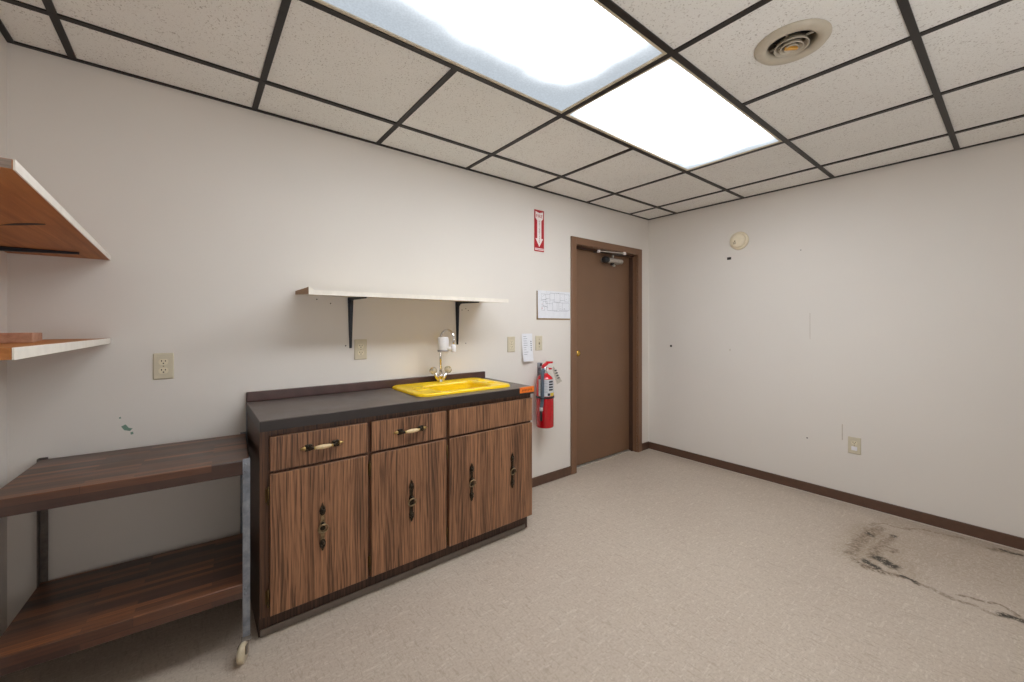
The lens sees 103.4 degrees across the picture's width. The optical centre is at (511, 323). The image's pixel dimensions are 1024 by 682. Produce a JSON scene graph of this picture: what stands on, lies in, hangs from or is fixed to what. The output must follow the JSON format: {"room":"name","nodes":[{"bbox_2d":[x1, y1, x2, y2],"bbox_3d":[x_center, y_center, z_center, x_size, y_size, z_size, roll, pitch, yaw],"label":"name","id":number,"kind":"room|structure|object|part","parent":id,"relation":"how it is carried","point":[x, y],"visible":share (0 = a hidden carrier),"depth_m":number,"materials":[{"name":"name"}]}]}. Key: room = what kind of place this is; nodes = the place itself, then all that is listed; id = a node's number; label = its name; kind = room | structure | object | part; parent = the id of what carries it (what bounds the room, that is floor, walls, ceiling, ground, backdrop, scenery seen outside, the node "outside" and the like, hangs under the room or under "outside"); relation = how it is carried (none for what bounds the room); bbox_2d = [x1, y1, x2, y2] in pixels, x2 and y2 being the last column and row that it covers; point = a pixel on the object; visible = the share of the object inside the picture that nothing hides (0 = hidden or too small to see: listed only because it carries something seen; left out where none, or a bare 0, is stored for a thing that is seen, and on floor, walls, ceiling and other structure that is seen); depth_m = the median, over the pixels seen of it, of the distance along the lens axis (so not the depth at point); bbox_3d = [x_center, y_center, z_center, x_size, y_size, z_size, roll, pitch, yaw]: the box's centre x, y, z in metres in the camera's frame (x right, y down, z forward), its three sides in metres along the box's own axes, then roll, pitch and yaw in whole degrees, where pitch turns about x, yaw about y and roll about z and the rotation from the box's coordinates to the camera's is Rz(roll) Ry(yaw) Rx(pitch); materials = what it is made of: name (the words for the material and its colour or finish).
{"room":"office break room","nodes":[
{"label":"office break room","id":0,"kind":"room"},
{"bbox_2d":[0,32,6,636],"bbox_3d":[-0.687,-0.018,-0.116,0.140,2.573,4.050,0,0,-38],"label":"wall","id":1,"kind":"structure","parent":0,"point":[3,43],"depth_m":1.48,"materials":[{"name":"white paint"}]},
{"bbox_2d":[0,246,79,254],"bbox_3d":[-1.688,-0.134,1.432,0.214,0.260,0.032,0,0,-38],"label":"shelf bracket","id":2,"kind":"object","parent":1,"relation":"attached to","point":[2,248],"visible":1,"depth_m":1.42,"materials":[{"name":"metal"}]},
{"bbox_2d":[0,338,110,359],"bbox_3d":[-1.371,0.061,1.103,0.302,0.041,1.286,0,0,-38],"label":"shelf","id":3,"kind":"object","parent":1,"relation":"attached to","point":[8,351],"visible":0.86,"depth_m":0.90,"materials":[{"name":"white wood"}]},
{"bbox_2d":[0,333,41,342],"bbox_3d":[-1.415,0.039,1.147,0.455,0.033,0.091,0,0,43],"label":"wood offcut","id":4,"kind":"object","parent":3,"relation":"on","point":[4,337],"visible":1,"depth_m":1.01,"materials":[{"name":"brown wood"}]},
{"bbox_2d":[0,157,110,259],"bbox_3d":[-1.371,-0.273,1.104,0.302,0.019,1.284,0,0,-38],"label":"shelf","id":5,"kind":"object","parent":1,"relation":"attached to","point":[30,217],"visible":0.88,"depth_m":1.05,"materials":[{"name":"orange wood"}]},
{"bbox_2d":[7,42,647,627],"bbox_3d":[-0.294,-0.018,2.869,4.466,2.573,0.141,0,0,-38],"label":"wall","id":6,"kind":"structure","parent":0,"point":[210,216],"depth_m":1.91,"materials":[{"name":"beige paint"}]},
{"bbox_2d":[153,353,173,379],"bbox_3d":[-1.540,0.188,1.786,0.071,0.115,0.008,0,0,-38],"label":"wall outlet","id":7,"kind":"object","parent":6,"relation":"attached to","point":[163,363],"visible":1,"depth_m":1.78,"materials":[{"name":"beige plastic"}]},
{"bbox_2d":[159,368,167,373],"bbox_3d":[-1.538,0.207,1.784,0.033,0.025,0.002,0,0,-38],"label":"receptacle","id":8,"kind":"object","parent":7,"relation":"attached to","point":[161,370],"depth_m":1.78,"materials":[{"name":"beige plastic"}]},
{"bbox_2d":[159,359,167,364],"bbox_3d":[-1.538,0.168,1.784,0.033,0.025,0.002,0,0,-38],"label":"receptacle","id":9,"kind":"object","parent":7,"relation":"attached to","point":[161,361],"depth_m":1.78,"materials":[{"name":"beige plastic"}]},
{"bbox_2d":[348,297,366,347],"bbox_3d":[-0.833,-0.005,2.186,0.032,0.288,0.259,0,0,-38],"label":"shelf bracket","id":10,"kind":"object","parent":6,"relation":"attached to","point":[350,299],"visible":0.98,"depth_m":2.28,"materials":[{"name":"metal"}]},
{"bbox_3d":[-0.833,-0.140,2.186,0.032,0.019,0.258,0,0,-38],"label":"arm","id":11,"kind":"part","parent":10,"relation":"part of","materials":[{"name":"paint"}]},
{"bbox_2d":[354,339,366,359],"bbox_3d":[-0.868,0.148,2.320,0.071,0.115,0.008,0,0,-38],"label":"wall outlet","id":12,"kind":"object","parent":6,"relation":"attached to","point":[360,345],"visible":1,"depth_m":2.32,"materials":[{"name":"beige plastic"}]},
{"bbox_2d":[246,371,484,401],"bbox_3d":[-0.744,0.359,2.408,1.408,0.048,0.020,0,0,-38],"label":"backsplash","id":13,"kind":"structure","parent":6,"relation":"attached to","point":[254,396],"depth_m":2.24,"materials":[{"name":"brown laminate"}]},
{"bbox_2d":[295,287,508,302],"bbox_3d":[-0.577,-0.155,2.358,1.176,0.038,0.308,0,0,-38],"label":"wall shelf","id":14,"kind":"object","parent":6,"relation":"attached to","point":[309,291],"visible":1,"depth_m":2.14,"materials":[{"name":"beige laminate"}]},
{"bbox_2d":[455,301,478,344],"bbox_3d":[-0.287,-0.004,2.619,0.032,0.290,0.259,0,0,-38],"label":"shelf bracket","id":15,"kind":"object","parent":6,"relation":"attached to","point":[457,303],"visible":1,"depth_m":2.71,"materials":[{"name":"metal"}]},
{"bbox_3d":[-0.287,-0.140,2.619,0.032,0.019,0.258,0,0,-38],"label":"arm","id":16,"kind":"part","parent":15,"relation":"part of","materials":[{"name":"paint"}]},
{"bbox_2d":[507,337,514,351],"bbox_3d":[-0.004,0.154,3.005,0.071,0.115,0.008,0,0,-38],"label":"wall outlet","id":17,"kind":"object","parent":6,"relation":"attached to","point":[510,340],"visible":1,"depth_m":3.00,"materials":[{"name":"beige plastic"}]},
{"bbox_2d":[0,19,1023,219],"bbox_3d":[1.008,-1.056,1.228,4.186,0.006,4.050,0,0,-38],"label":"trim","id":18,"kind":"structure","parent":6,"relation":"attached to","point":[3,30],"depth_m":2.26,"materials":[{"name":"metal"}]},
{"bbox_2d":[1,0,1023,213],"bbox_3d":[1.004,-1.058,1.233,4.186,0.008,4.038,0,0,-38],"label":"grid","id":19,"kind":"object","parent":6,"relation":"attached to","point":[915,34],"depth_m":1.75,"materials":[{"name":"metal"}]},
{"bbox_2d":[522,333,533,361],"bbox_3d":[0.122,0.181,3.094,0.105,0.211,0.022,0,0,-38],"label":"paper notice","id":20,"kind":"object","parent":6,"relation":"attached to","point":[527,347],"visible":1,"depth_m":3.10,"materials":[{"name":"grey paper"}]},
{"bbox_2d":[535,336,541,349],"bbox_3d":[0.216,0.152,3.174,0.071,0.115,0.017,0,0,-38],"label":"light switch","id":21,"kind":"object","parent":6,"relation":"attached to","point":[538,339],"visible":1,"depth_m":3.17,"materials":[{"name":"beige plastic"}]},
{"bbox_2d":[534,209,543,251],"bbox_3d":[0.214,-0.730,3.181,0.102,0.326,0.004,0,0,-38],"label":"fire sign","id":22,"kind":"object","parent":6,"relation":"attached to","point":[538,214],"visible":1,"depth_m":3.18,"materials":[{"name":"red plastic"}]},
{"bbox_2d":[536,361,561,428],"bbox_3d":[0.277,0.540,3.131,0.258,0.502,0.159,0,0,-38],"label":"fire extinguisher","id":23,"kind":"object","parent":6,"relation":"attached to","point":[544,382],"visible":1,"depth_m":3.05,"materials":[{"name":"red metal"}]},
{"bbox_3d":[0.263,0.484,3.051,0.117,0.126,0.033,0,0,-11],"label":"label panel","id":24,"kind":"part","parent":23,"relation":"part of","materials":[{"name":"white paper"}]},
{"bbox_3d":[0.273,0.322,3.118,0.104,0.066,0.024,0,0,-38],"label":"lever","id":25,"kind":"part","parent":23,"relation":"part of","materials":[{"name":"red metal"}]},
{"bbox_2d":[536,290,569,319],"bbox_3d":[0.344,-0.147,3.276,0.376,0.232,0.016,0,0,-38],"label":"sheet","id":26,"kind":"object","parent":6,"relation":"attached to","point":[550,305],"visible":1,"depth_m":3.27,"materials":[{"name":"white paper"}]},
{"bbox_2d":[532,441,648,487],"bbox_3d":[0.614,1.233,3.494,1.986,0.072,0.012,0,0,-38],"label":"baseboard","id":27,"kind":"structure","parent":6,"relation":"attached to","point":[542,479],"depth_m":3.27,"materials":[{"name":"brown plastic"}]},
{"bbox_2d":[577,249,628,464],"bbox_3d":[0.862,0.291,3.752,0.873,1.932,0.173,0,0,-38],"label":"door","id":28,"kind":"structure","parent":6,"relation":"in","point":[602,278],"depth_m":3.79,"materials":[{"name":"brown paint"}]},
{"bbox_3d":[0.913,-0.660,3.766,0.340,0.030,0.071,0,0,-27],"label":"closer arm","id":29,"kind":"part","parent":28,"relation":"part of","materials":[{"name":"metal"}]},
{"bbox_2d":[577,449,629,467],"bbox_3d":[0.826,1.266,3.797,0.873,0.006,0.070,0,0,-38],"label":"trim","id":30,"kind":"structure","parent":6,"relation":"attached to","point":[627,450],"depth_m":3.79,"materials":[{"name":"metal"}]},
{"bbox_2d":[571,236,641,474],"bbox_3d":[0.850,0.265,3.769,1.016,2.007,0.154,0,0,-38],"label":"trim","id":31,"kind":"structure","parent":6,"relation":"attached to","point":[634,255],"depth_m":3.99,"materials":[{"name":"brown paint"}]},
{"bbox_2d":[0,449,1023,681],"bbox_3d":[0.803,1.309,1.487,4.466,0.080,4.990,0,0,-38],"label":"floor","id":32,"kind":"structure","parent":0,"point":[647,565],"depth_m":1.82,"materials":[{"name":"carpet"}]},
{"bbox_2d":[0,432,250,675],"bbox_3d":[-1.398,0.893,1.532,0.679,0.752,0.543,0,0,-35],"label":"utility cart","id":33,"kind":"object","parent":32,"relation":"on","point":[63,616],"visible":1,"depth_m":1.48,"materials":[{"name":"wood"}]},
{"bbox_3d":[-1.804,0.858,1.554,0.024,0.682,0.027,0,0,-35],"label":"post","id":34,"kind":"part","parent":33,"relation":"part of","materials":[{"name":"metal"}]},
{"bbox_2d":[0,533,242,675],"bbox_3d":[-1.414,1.023,1.556,0.660,0.055,0.456,0,0,-35],"label":"shelf","id":35,"kind":"object","parent":33,"relation":"attached to","point":[63,616],"depth_m":1.47,"materials":[{"name":"brown wood"}]},
{"bbox_2d":[0,434,248,517],"bbox_3d":[-1.414,0.551,1.556,0.660,0.055,0.456,0,0,-35],"label":"shelf","id":36,"kind":"object","parent":33,"relation":"attached to","point":[52,483],"depth_m":1.45,"materials":[{"name":"brown wood"}]},
{"bbox_3d":[-1.276,0.858,1.921,0.024,0.682,0.027,0,0,-35],"label":"post","id":37,"kind":"part","parent":33,"relation":"part of","materials":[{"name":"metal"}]},
{"bbox_3d":[-1.024,0.858,1.558,0.024,0.682,0.027,0,0,-35],"label":"post","id":38,"kind":"part","parent":33,"relation":"part of","materials":[{"name":"metal"}]},
{"bbox_2d":[246,394,531,637],"bbox_3d":[-0.577,0.848,2.215,1.431,0.842,0.528,0,0,-38],"label":"base cabinet","id":39,"kind":"object","parent":32,"relation":"on","point":[341,512],"visible":1,"depth_m":1.89,"materials":[{"name":"brown wood"}]},
{"bbox_3d":[-0.819,0.523,1.741,0.389,0.138,0.018,0,0,-38],"label":"drawer","id":40,"kind":"part","parent":39,"relation":"part of","materials":[{"name":"brown wood"}]},
{"bbox_3d":[-0.819,0.887,1.741,0.389,0.567,0.018,0,0,-38],"label":"door","id":41,"kind":"part","parent":39,"relation":"part of","materials":[{"name":"brown wood"}]},
{"bbox_3d":[-0.804,0.520,1.721,0.176,0.030,0.037,0,0,-38],"label":"handle","id":42,"kind":"part","parent":39,"relation":"part of","materials":[{"name":"beige ceramic"}]},
{"bbox_3d":[-0.807,0.871,1.726,0.045,0.204,0.020,0,0,-38],"label":"handle","id":43,"kind":"part","parent":39,"relation":"part of","materials":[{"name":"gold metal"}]},
{"bbox_2d":[246,371,533,431],"bbox_3d":[-0.584,0.380,2.225,1.432,0.091,0.508,0,0,-38],"label":"countertop","id":44,"kind":"structure","parent":39,"relation":"on","point":[269,410],"depth_m":2.02,"materials":[{"name":"laminate"}]},
{"bbox_2d":[429,329,455,381],"bbox_3d":[-0.425,0.201,2.527,0.154,0.336,0.136,0,0,-38],"label":"faucet","id":45,"kind":"object","parent":44,"relation":"on","point":[443,342],"visible":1,"depth_m":2.51,"materials":[{"name":"silver metal"}]},
{"bbox_3d":[-0.482,0.319,2.536,0.075,0.098,0.048,0,0,-38],"label":"handle","id":46,"kind":"part","parent":45,"relation":"part of","materials":[{"name":"silver metal"}]},
{"bbox_3d":[-0.407,0.171,2.534,0.123,0.276,0.015,0,0,31],"label":"spout","id":47,"kind":"part","parent":45,"relation":"part of","materials":[{"name":"silver metal"}]},
{"bbox_3d":[-0.420,0.319,2.584,0.075,0.098,0.048,0,0,-38],"label":"handle","id":48,"kind":"part","parent":45,"relation":"part of","materials":[{"name":"silver metal"}]},
{"bbox_2d":[392,378,509,396],"bbox_3d":[-0.360,0.443,2.433,0.612,0.156,0.410,0,0,-38],"label":"sink","id":49,"kind":"object","parent":44,"relation":"in","point":[434,388],"visible":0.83,"depth_m":2.46,"materials":[{"name":"yellow plastic"}]},
{"bbox_3d":[-0.501,0.523,1.994,0.390,0.138,0.018,0,0,-38],"label":"drawer","id":50,"kind":"part","parent":39,"relation":"part of","materials":[{"name":"brown wood"}]},
{"bbox_3d":[-0.501,0.887,1.994,0.390,0.567,0.018,0,0,-38],"label":"door","id":51,"kind":"part","parent":39,"relation":"part of","materials":[{"name":"brown wood"}]},
{"bbox_3d":[-0.489,0.520,1.971,0.176,0.030,0.037,0,0,-38],"label":"handle","id":52,"kind":"part","parent":39,"relation":"part of","materials":[{"name":"beige ceramic"}]},
{"bbox_3d":[-0.489,0.869,1.979,0.045,0.204,0.020,0,0,-38],"label":"handle","id":53,"kind":"part","parent":39,"relation":"part of","materials":[{"name":"brown metal"}]},
{"bbox_3d":[-0.222,0.887,2.215,0.286,0.567,0.018,0,0,-38],"label":"door","id":54,"kind":"part","parent":39,"relation":"part of","materials":[{"name":"brown wood"}]},
{"bbox_3d":[-0.215,0.863,2.196,0.045,0.204,0.020,0,0,-38],"label":"handle","id":55,"kind":"part","parent":39,"relation":"part of","materials":[{"name":"brown metal"}]},
{"bbox_3d":[-0.108,0.523,2.305,0.577,0.138,0.018,0,0,-38],"label":"false drawer","id":56,"kind":"part","parent":39,"relation":"part of","materials":[{"name":"brown wood"}]},
{"bbox_3d":[0.004,0.887,2.394,0.291,0.567,0.018,0,0,-38],"label":"door","id":57,"kind":"part","parent":39,"relation":"part of","materials":[{"name":"brown wood"}]},
{"bbox_3d":[0.007,0.863,2.372,0.045,0.204,0.020,0,0,-38],"label":"handle","id":58,"kind":"part","parent":39,"relation":"part of","materials":[{"name":"brown metal"}]},
{"bbox_2d":[0,0,1023,218],"bbox_3d":[1.008,-1.207,1.228,4.466,0.295,4.330,0,0,-38],"label":"ceiling","id":59,"kind":"structure","parent":0,"point":[318,53],"depth_m":1.76,"materials":[{"name":"tile"}]},
{"bbox_2d":[313,0,666,113],"bbox_3d":[-0.042,-1.108,1.434,1.204,0.103,0.581,0,0,-38],"label":"ceiling light","id":60,"kind":"object","parent":59,"relation":"attached to","point":[557,55],"visible":0.94,"depth_m":1.51,"materials":[{"name":"white plastic"}]},
{"bbox_2d":[565,57,782,170],"bbox_3d":[0.920,-1.108,2.197,1.204,0.103,0.581,0,0,-38],"label":"ceiling light","id":61,"kind":"object","parent":59,"relation":"attached to","point":[666,112],"visible":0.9,"depth_m":2.10,"materials":[{"name":"white plastic"}]},
{"bbox_2d":[754,18,831,65],"bbox_3d":[1.053,-1.069,1.524,0.242,0.074,0.242,0,0,-38],"label":"ceiling vent","id":62,"kind":"object","parent":59,"relation":"in","point":[794,41],"visible":0.99,"depth_m":1.51,"materials":[{"name":"beige metal"}]},
{"bbox_2d":[648,135,1023,537],"bbox_3d":[2.702,-0.018,2.573,0.141,2.573,4.050,0,0,-38],"label":"wall","id":63,"kind":"structure","parent":0,"point":[883,307],"depth_m":2.79,"materials":[{"name":"white paint"}]},
{"bbox_2d":[730,232,748,249],"bbox_3d":[1.914,-0.703,3.418,0.044,0.152,0.152,0,0,-38],"label":"smoke detector","id":64,"kind":"object","parent":63,"relation":"attached to","point":[739,240],"visible":1,"depth_m":3.40,"materials":[{"name":"beige plastic"}]},
{"bbox_2d":[649,442,1023,551],"bbox_3d":[2.646,1.233,2.521,0.012,0.072,4.038,0,0,-38],"label":"baseboard","id":65,"kind":"structure","parent":63,"relation":"attached to","point":[986,534],"depth_m":2.79,"materials":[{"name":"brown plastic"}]},
{"bbox_2d":[848,436,860,454],"bbox_3d":[2.400,0.855,2.833,0.010,0.115,0.071,0,0,-38],"label":"wall outlet","id":66,"kind":"object","parent":63,"relation":"attached to","point":[854,444],"visible":1,"depth_m":2.83,"materials":[{"name":"white plastic"}]}
]}

